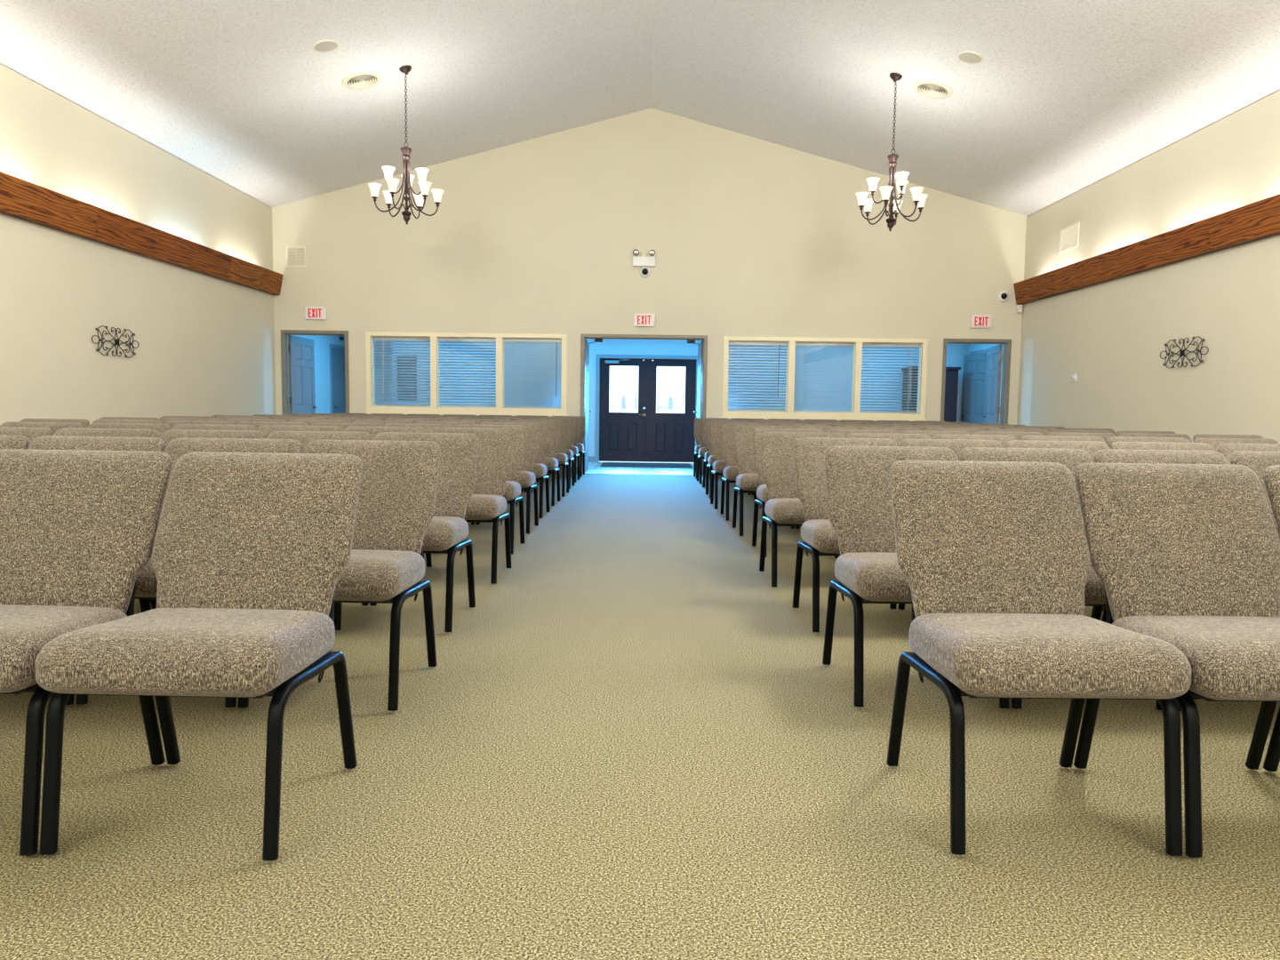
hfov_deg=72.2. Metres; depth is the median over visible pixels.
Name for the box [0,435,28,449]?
chair
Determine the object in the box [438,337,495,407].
window blind
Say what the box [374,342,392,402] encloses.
wall
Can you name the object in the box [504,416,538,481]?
chair
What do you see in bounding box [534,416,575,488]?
chair
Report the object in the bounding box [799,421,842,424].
chair
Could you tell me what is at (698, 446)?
chair
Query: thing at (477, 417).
chair
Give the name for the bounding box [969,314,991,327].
exit sign
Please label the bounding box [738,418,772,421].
chair
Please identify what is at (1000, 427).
chair
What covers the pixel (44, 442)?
chair
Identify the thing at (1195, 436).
chair
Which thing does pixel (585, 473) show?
trim
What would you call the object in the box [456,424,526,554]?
chair
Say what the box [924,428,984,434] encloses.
chair
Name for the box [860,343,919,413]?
window blind
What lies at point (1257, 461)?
chair
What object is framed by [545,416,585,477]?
chair
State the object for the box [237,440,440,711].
chair
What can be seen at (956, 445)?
chair
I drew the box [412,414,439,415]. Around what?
chair
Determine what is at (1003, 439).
chair
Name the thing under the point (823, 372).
window blind
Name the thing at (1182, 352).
scroll
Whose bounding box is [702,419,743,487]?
chair
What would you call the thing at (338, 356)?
door
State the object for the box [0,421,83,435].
chair
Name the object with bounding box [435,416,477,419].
chair
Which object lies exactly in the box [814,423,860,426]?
chair
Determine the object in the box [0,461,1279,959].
floor
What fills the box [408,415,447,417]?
chair
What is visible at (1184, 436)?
chair
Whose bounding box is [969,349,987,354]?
trim
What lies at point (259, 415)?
chair
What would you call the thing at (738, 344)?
window blind
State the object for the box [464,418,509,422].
chair
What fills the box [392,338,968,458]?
wall
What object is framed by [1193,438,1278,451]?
chair
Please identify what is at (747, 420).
chair
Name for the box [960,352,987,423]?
door
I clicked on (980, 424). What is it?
chair
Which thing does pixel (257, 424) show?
chair
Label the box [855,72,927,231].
chandelier
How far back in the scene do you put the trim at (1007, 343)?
13.38 m
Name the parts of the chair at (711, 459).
leg, leg, seat, backrest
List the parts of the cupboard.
door, door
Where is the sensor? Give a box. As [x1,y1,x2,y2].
[1016,304,1023,312]
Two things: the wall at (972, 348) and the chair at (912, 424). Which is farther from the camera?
the wall at (972, 348)
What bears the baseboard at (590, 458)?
attached to the wall at (750, 236)
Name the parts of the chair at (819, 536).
leg, leg, seat, seat frame, backrest, leg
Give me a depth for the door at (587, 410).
14.01 m
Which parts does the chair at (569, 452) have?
backrest, seat, leg, leg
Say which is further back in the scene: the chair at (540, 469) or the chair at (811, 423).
the chair at (811, 423)
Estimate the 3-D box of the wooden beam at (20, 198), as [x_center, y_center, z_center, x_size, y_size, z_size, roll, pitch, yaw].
[-5.568,-2.226,4.381,0.155,0.305,17.988,1,5,0]
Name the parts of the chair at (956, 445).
leg, backrest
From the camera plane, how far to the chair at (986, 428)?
8.50 m
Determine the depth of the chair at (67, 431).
4.46 m
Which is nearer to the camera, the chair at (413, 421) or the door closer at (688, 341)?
the chair at (413, 421)
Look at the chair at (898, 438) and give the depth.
5.54 m
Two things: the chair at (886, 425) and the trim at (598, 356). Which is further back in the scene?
the trim at (598, 356)
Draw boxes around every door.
[288,335,317,414]
[331,347,345,413]
[584,338,591,471]
[599,358,648,461]
[648,359,695,462]
[694,340,703,455]
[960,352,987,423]
[981,344,1002,423]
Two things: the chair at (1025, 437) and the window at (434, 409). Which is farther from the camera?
the window at (434, 409)
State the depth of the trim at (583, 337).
13.40 m
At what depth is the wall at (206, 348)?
9.43 m
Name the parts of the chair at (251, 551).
leg, leg, seat frame, seat, backrest, leg, frame, leg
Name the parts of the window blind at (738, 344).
rail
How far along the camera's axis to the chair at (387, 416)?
11.38 m
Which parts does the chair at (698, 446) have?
leg, leg, seat, backrest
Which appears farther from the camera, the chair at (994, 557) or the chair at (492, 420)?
the chair at (492, 420)
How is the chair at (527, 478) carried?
on the floor
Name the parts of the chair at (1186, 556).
leg, frame, backrest, leg, seat, seat frame, leg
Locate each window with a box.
[364,331,568,416]
[720,336,927,421]
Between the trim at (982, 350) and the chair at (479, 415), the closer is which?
the chair at (479, 415)
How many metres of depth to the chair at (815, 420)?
12.34 m
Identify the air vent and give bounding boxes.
[285,246,306,267]
[1058,222,1079,253]
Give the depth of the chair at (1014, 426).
10.43 m
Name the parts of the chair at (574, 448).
backrest, seat, leg, leg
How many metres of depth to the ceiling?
9.56 m
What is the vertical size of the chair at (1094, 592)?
0.877 m
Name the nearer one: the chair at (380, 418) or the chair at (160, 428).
the chair at (160, 428)
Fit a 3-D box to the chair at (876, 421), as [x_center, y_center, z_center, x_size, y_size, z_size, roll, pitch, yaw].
[3.275,-0.291,11.126,0.544,0.877,0.666,1,5,0]
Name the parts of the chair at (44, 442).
leg, backrest, leg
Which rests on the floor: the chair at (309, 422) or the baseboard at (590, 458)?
the chair at (309, 422)
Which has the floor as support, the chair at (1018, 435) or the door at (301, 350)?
the chair at (1018, 435)
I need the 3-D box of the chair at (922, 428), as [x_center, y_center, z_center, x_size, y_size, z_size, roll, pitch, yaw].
[2.693,-0.061,8.244,0.544,0.877,0.666,1,5,0]
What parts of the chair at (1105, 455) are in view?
leg, backrest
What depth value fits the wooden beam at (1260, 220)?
9.43 m
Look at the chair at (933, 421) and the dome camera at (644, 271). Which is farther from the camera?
the dome camera at (644, 271)
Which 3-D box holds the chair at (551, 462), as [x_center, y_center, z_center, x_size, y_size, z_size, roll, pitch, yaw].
[-1.130,-0.195,9.246,0.544,0.877,0.666,1,5,1]
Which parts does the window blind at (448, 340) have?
rail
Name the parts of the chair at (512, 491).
backrest, seat, leg, leg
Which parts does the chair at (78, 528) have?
seat frame, leg, seat, backrest, frame, leg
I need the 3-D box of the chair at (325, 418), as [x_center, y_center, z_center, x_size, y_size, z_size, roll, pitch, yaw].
[-3.319,-0.225,9.251,0.544,0.877,0.666,1,5,1]
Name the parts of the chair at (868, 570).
leg, leg, seat, seat frame, backrest, leg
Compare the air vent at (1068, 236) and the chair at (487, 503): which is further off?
the air vent at (1068, 236)
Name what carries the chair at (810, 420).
on the floor
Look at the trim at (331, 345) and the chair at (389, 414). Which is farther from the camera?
the trim at (331, 345)
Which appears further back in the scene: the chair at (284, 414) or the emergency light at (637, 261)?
the emergency light at (637, 261)
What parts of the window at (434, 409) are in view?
sill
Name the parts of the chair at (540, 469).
backrest, seat, leg, leg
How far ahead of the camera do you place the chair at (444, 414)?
13.27 m
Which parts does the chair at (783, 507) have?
leg, leg, seat, seat frame, backrest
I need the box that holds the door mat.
[600,462,692,467]
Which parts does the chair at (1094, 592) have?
leg, backrest, seat, seat frame, leg, leg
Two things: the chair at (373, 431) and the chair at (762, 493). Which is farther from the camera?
the chair at (762, 493)
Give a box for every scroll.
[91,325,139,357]
[1160,336,1208,367]
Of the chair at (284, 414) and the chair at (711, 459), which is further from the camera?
the chair at (284, 414)
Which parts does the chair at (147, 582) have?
leg, seat frame, seat, leg, backrest, leg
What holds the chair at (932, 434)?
on the floor
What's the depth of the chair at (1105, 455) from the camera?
3.53 m
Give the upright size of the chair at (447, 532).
0.877 m
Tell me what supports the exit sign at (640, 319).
attached to the wall at (750, 236)
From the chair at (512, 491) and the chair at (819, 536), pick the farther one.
the chair at (512, 491)
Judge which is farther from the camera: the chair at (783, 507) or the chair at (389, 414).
the chair at (389, 414)
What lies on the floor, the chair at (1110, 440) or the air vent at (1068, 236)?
the chair at (1110, 440)
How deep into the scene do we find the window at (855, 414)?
13.40 m
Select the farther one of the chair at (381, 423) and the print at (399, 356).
the print at (399, 356)
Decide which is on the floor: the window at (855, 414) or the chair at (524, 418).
the chair at (524, 418)
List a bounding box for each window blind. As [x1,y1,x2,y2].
[373,336,430,407]
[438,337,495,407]
[504,338,561,408]
[728,341,787,411]
[793,342,854,412]
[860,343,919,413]
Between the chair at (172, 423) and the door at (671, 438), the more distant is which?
the door at (671, 438)
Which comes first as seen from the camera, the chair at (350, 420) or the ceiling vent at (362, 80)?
the chair at (350, 420)
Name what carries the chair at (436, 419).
on the floor
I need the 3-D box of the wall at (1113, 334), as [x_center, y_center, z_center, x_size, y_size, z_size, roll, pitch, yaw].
[5.767,-1.235,4.381,0.120,3.954,18.270,1,5,0]
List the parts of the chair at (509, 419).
backrest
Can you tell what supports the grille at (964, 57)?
attached to the ceiling speaker at (966, 57)
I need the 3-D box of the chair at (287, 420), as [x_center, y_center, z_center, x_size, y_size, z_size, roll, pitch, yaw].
[-3.333,-0.145,8.284,0.544,0.877,0.666,1,5,1]
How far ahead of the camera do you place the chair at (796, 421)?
11.39 m
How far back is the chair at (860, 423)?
10.45 m
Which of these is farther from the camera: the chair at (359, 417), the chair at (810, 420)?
the chair at (810, 420)
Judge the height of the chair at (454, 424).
0.877 m
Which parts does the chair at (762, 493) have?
leg, seat, leg, backrest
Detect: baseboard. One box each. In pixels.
[548,466,714,473]
[588,456,594,461]
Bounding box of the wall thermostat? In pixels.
[1070,373,1077,381]
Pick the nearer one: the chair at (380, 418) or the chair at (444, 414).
the chair at (380, 418)
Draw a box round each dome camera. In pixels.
[640,266,650,277]
[997,290,1008,302]
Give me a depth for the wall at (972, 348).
15.61 m
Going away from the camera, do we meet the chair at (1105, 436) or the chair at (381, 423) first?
the chair at (1105, 436)
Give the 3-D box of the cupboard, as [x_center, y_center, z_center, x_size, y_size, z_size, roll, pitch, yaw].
[5.300,-1.145,16.105,0.900,1.830,0.586,1,5,0]
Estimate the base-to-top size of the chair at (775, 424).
0.877 m
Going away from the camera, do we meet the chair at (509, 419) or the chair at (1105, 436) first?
the chair at (1105, 436)
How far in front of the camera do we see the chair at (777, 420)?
12.35 m
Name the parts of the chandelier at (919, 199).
lamp shade, lamp shade, lamp shade, arm, arm, arm, lamp shade, arm, chain, arm, lamp shade, arm, arm, lamp shade, lamp shade, arm, arm, lamp shade, lamp shade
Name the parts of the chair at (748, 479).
leg, leg, seat, seat frame, backrest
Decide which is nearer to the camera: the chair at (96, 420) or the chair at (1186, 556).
the chair at (1186, 556)
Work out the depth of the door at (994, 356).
13.88 m
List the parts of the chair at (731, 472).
leg, leg, seat, backrest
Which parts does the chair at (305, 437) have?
backrest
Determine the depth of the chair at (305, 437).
4.46 m
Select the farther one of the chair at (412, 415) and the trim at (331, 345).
the trim at (331, 345)
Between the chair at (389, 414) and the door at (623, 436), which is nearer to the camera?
the chair at (389, 414)
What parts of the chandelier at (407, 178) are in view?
lamp shade, arm, lamp shade, lamp shade, lamp shade, arm, arm, arm, chain, lamp shade, arm, arm, arm, lamp shade, lamp shade, lamp shade, arm, lamp shade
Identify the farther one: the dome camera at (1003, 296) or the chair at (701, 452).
the dome camera at (1003, 296)
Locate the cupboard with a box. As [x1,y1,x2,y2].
[901,366,960,422]
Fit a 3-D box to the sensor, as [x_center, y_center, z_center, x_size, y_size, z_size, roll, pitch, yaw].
[5.738,-2.580,13.244,0.100,0.115,0.084,1,5,0]
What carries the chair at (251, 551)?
on the floor
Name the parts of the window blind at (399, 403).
rail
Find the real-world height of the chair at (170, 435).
0.877 m
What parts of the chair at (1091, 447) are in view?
backrest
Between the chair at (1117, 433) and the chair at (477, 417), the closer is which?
the chair at (1117, 433)
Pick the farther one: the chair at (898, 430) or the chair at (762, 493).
the chair at (898, 430)
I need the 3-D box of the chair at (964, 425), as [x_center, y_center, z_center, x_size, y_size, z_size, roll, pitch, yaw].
[3.794,-0.206,10.187,0.544,0.877,0.666,1,5,0]
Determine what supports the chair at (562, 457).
on the floor
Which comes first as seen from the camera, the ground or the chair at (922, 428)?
the chair at (922, 428)
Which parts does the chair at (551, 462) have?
backrest, seat, leg, leg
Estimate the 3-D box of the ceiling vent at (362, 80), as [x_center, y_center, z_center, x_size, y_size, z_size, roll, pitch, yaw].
[-3.099,-4.454,9.792,0.434,0.124,0.449,1,5,5]
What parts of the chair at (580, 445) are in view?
backrest, seat, leg, leg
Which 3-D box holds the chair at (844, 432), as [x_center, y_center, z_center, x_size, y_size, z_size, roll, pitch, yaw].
[1.660,0.086,6.307,0.544,0.877,0.666,1,5,0]
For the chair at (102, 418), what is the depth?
7.56 m
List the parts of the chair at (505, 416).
backrest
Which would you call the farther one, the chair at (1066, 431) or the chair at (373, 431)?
the chair at (1066, 431)
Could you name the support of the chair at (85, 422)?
on the floor
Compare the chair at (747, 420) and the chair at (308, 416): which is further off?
the chair at (747, 420)
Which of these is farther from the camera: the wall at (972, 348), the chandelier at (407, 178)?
the wall at (972, 348)
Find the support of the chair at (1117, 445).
on the floor
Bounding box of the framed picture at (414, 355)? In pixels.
[397,354,416,399]
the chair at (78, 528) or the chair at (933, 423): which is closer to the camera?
the chair at (78, 528)
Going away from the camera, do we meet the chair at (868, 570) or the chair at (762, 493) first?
the chair at (868, 570)
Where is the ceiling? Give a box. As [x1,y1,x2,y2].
[0,0,1279,216]
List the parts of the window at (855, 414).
sill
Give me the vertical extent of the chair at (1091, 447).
0.877 m
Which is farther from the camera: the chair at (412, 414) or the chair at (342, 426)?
the chair at (412, 414)
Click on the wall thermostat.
(1073, 377)
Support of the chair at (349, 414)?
on the floor
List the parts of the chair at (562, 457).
backrest, seat, leg, leg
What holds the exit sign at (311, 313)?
attached to the wall at (750, 236)
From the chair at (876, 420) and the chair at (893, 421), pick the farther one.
the chair at (876, 420)
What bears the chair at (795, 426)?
on the floor
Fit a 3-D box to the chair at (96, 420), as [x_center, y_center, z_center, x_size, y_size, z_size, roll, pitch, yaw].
[-3.861,0.010,6.324,0.544,0.877,0.666,1,5,1]
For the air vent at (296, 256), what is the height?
0.320 m
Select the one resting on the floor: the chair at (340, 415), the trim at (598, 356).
the chair at (340, 415)
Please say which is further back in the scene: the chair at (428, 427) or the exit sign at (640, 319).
the exit sign at (640, 319)
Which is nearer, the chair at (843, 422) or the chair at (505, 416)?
the chair at (843, 422)
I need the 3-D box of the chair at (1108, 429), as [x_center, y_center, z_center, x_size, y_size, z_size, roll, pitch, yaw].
[4.333,-0.038,8.237,0.544,0.877,0.666,1,5,-1]
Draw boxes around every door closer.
[588,338,602,343]
[687,340,700,344]
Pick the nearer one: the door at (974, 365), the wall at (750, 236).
the wall at (750, 236)
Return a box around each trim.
[280,329,349,415]
[329,344,344,413]
[579,333,707,475]
[584,472,695,475]
[594,354,697,462]
[940,338,1011,424]
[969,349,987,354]
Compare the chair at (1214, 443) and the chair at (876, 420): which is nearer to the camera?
the chair at (1214, 443)
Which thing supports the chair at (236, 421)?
on the floor
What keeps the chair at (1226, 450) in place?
on the floor
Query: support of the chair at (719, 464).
on the floor
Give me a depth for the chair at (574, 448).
12.19 m
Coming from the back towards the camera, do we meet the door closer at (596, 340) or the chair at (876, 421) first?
the door closer at (596, 340)
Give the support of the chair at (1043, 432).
on the floor
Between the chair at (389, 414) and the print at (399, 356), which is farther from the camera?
the print at (399, 356)
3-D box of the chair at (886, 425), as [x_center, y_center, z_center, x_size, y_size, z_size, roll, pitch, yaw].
[2.670,-0.137,9.165,0.544,0.877,0.666,1,5,-1]
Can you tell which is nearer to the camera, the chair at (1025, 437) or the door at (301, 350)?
the chair at (1025, 437)
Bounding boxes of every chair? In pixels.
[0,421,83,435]
[0,426,52,447]
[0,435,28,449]
[0,448,171,855]
[19,418,89,428]
[27,435,164,704]
[34,451,362,860]
[53,427,158,602]
[75,437,302,707]
[86,423,169,438]
[92,419,162,423]
[99,416,159,420]
[159,416,213,421]
[160,429,264,452]
[161,417,223,423]
[165,420,234,429]
[171,424,255,430]
[211,415,258,418]
[216,416,270,421]
[225,418,286,424]
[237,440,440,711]
[238,421,307,430]
[253,414,294,416]
[257,424,341,439]
[262,416,308,419]
[267,431,371,605]
[272,417,325,422]
[283,414,321,415]
[288,419,349,425]
[298,415,340,417]
[311,413,343,415]
[311,422,380,431]
[312,416,359,419]
[326,414,364,416]
[328,417,381,423]
[333,432,478,631]
[343,426,427,558]
[344,416,386,418]
[349,414,384,415]
[352,420,413,426]
[362,416,409,420]
[367,415,404,417]
[370,413,399,415]
[384,423,453,432]
[385,418,437,423]
[389,414,423,415]
[389,416,431,419]
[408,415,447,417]
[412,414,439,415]
[412,417,458,421]
[415,421,476,524]
[425,427,513,583]
[427,415,462,416]
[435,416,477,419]
[440,419,493,424]
[443,414,467,415]
[452,416,489,418]
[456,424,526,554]
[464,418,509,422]
[467,415,501,417]
[475,422,540,533]
[479,415,511,416]
[481,417,523,492]
[493,416,531,419]
[497,420,551,518]
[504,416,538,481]
[513,419,561,505]
[516,415,548,473]
[519,417,570,496]
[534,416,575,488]
[536,416,580,482]
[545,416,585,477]
[693,417,726,479]
[696,418,733,484]
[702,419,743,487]
[705,420,756,499]
[710,422,759,509]
[720,423,775,520]
[732,425,794,535]
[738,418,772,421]
[746,420,784,422]
[752,421,796,495]
[752,428,838,558]
[759,432,844,587]
[763,422,810,425]
[768,418,793,420]
[776,419,809,421]
[778,424,831,428]
[789,420,827,423]
[792,437,896,631]
[795,426,857,528]
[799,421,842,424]
[809,419,836,421]
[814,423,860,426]
[815,420,850,422]
[822,445,1009,708]
[826,429,897,438]
[831,421,868,423]
[835,424,887,429]
[845,422,887,425]
[847,432,930,446]
[855,420,889,423]
[861,427,920,433]
[864,424,911,427]
[872,421,911,423]
[876,420,909,422]
[886,460,1191,855]
[891,423,933,425]
[891,425,944,430]
[893,421,927,423]
[897,439,1002,609]
[899,430,969,439]
[915,422,953,424]
[916,424,963,428]
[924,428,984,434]
[933,421,967,423]
[934,434,1017,447]
[937,424,980,426]
[947,426,1000,431]
[957,423,994,425]
[959,447,1161,710]
[967,425,1014,429]
[972,431,1042,439]
[983,424,1025,427]
[987,429,1048,435]
[1004,427,1057,431]
[1006,440,1109,611]
[1017,425,1065,430]
[1021,435,1106,444]
[1046,432,1116,443]
[1051,430,1112,433]
[1060,428,1115,434]
[1073,463,1279,857]
[1094,448,1228,711]
[1106,436,1191,448]
[1111,441,1215,450]
[1114,431,1175,436]
[1119,432,1192,442]
[1192,434,1263,441]
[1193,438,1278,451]
[1216,443,1279,464]
[1229,450,1279,542]
[1263,464,1279,771]
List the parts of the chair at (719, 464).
leg, leg, seat, backrest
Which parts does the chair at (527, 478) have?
backrest, seat, leg, leg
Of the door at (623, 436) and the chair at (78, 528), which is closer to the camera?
the chair at (78, 528)
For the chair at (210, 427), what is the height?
0.877 m
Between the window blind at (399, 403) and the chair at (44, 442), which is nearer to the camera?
the chair at (44, 442)
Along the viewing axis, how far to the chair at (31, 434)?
4.47 m
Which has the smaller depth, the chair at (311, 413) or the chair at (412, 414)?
the chair at (311, 413)
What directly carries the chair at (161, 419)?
on the floor
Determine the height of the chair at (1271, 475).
0.877 m
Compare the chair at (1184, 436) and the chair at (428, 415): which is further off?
the chair at (428, 415)
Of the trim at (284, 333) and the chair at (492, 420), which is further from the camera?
the trim at (284, 333)
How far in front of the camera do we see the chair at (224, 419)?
8.53 m
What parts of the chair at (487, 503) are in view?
leg, backrest, seat frame, seat, leg, leg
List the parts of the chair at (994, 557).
leg, frame, leg, backrest, seat, seat frame, leg, leg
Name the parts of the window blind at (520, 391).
rail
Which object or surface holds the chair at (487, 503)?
on the floor
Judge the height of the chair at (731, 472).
0.877 m
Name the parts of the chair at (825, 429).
backrest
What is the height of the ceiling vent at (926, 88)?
0.125 m
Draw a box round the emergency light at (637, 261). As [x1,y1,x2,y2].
[632,248,655,266]
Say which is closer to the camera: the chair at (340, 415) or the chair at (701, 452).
the chair at (340, 415)
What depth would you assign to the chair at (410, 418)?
10.46 m
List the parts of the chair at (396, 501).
leg, seat frame, backrest, seat, leg, frame, leg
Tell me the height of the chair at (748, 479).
0.877 m
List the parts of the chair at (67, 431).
backrest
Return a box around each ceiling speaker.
[312,40,338,52]
[957,50,983,63]
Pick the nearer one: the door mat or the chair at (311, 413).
the chair at (311, 413)
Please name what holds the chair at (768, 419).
on the floor
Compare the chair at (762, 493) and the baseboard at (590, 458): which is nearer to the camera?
the chair at (762, 493)
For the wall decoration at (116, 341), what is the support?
attached to the wall at (206, 348)
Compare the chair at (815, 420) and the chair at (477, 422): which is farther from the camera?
the chair at (815, 420)
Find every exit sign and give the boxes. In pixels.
[304,306,326,319]
[633,313,655,326]
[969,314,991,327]
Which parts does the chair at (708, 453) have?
leg, leg, seat, backrest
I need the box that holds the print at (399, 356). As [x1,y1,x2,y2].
[399,356,414,397]
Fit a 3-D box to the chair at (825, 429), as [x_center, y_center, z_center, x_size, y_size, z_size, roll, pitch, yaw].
[1.617,0.002,7.305,0.544,0.877,0.666,1,5,0]
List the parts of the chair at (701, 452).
leg, leg, seat, backrest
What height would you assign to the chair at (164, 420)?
0.877 m
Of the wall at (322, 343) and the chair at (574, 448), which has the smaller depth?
the chair at (574, 448)
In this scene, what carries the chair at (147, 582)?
on the floor
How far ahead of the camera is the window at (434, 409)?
13.43 m
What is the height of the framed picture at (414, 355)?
0.840 m
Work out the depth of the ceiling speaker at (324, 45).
8.81 m
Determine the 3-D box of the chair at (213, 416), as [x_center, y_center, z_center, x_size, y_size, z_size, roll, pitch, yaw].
[-4.413,-0.241,9.270,0.544,0.877,0.666,1,5,1]
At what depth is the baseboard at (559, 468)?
13.53 m
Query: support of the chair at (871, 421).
on the floor
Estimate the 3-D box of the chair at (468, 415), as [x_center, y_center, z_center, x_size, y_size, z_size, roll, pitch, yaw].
[-2.207,-0.443,12.069,0.544,0.877,0.666,1,5,1]
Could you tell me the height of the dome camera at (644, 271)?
0.164 m
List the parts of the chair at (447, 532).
leg, backrest, seat frame, seat, leg, leg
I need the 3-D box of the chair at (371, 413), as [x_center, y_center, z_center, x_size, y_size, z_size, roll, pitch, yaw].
[-3.836,-0.542,13.003,0.544,0.877,0.666,1,5,1]
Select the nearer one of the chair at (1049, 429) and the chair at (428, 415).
the chair at (1049, 429)
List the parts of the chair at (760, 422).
backrest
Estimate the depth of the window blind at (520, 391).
13.52 m
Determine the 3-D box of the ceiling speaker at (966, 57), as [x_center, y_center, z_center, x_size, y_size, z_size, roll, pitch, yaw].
[3.353,-4.288,8.911,0.246,0.074,0.255,1,5,5]
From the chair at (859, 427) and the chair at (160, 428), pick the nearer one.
the chair at (160, 428)
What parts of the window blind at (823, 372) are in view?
rail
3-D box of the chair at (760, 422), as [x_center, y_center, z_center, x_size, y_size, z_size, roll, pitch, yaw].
[1.604,-0.237,10.198,0.544,0.877,0.666,1,5,-1]
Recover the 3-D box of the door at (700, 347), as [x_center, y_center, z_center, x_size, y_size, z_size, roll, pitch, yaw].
[0.959,-1.161,14.061,0.150,2.060,0.928,1,5,0]
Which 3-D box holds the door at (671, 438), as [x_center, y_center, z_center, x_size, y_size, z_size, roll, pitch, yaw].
[0.591,-1.300,16.492,0.898,1.925,0.055,1,5,0]
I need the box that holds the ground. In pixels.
[612,461,693,463]
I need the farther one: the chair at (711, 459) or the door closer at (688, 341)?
the door closer at (688, 341)
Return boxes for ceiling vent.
[341,71,382,89]
[912,80,952,98]
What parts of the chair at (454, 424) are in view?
backrest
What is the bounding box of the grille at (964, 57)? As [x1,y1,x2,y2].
[959,52,981,63]
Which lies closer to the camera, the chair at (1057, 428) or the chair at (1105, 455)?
the chair at (1105, 455)
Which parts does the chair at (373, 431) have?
backrest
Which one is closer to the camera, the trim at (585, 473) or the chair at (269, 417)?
the chair at (269, 417)
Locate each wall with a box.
[0,64,276,425]
[272,107,1026,469]
[292,335,344,413]
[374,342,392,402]
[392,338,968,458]
[968,344,1003,423]
[1016,90,1279,443]
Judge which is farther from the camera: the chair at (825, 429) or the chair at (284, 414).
the chair at (284, 414)
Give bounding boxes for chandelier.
[368,64,444,224]
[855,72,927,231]
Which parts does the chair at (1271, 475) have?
leg, backrest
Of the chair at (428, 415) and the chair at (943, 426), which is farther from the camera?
the chair at (428, 415)
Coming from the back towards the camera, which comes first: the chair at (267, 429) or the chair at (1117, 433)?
the chair at (1117, 433)
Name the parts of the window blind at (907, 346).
rail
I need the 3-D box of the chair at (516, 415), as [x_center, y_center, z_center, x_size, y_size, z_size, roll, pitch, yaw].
[-1.646,-0.511,12.992,0.544,0.877,0.666,1,5,1]

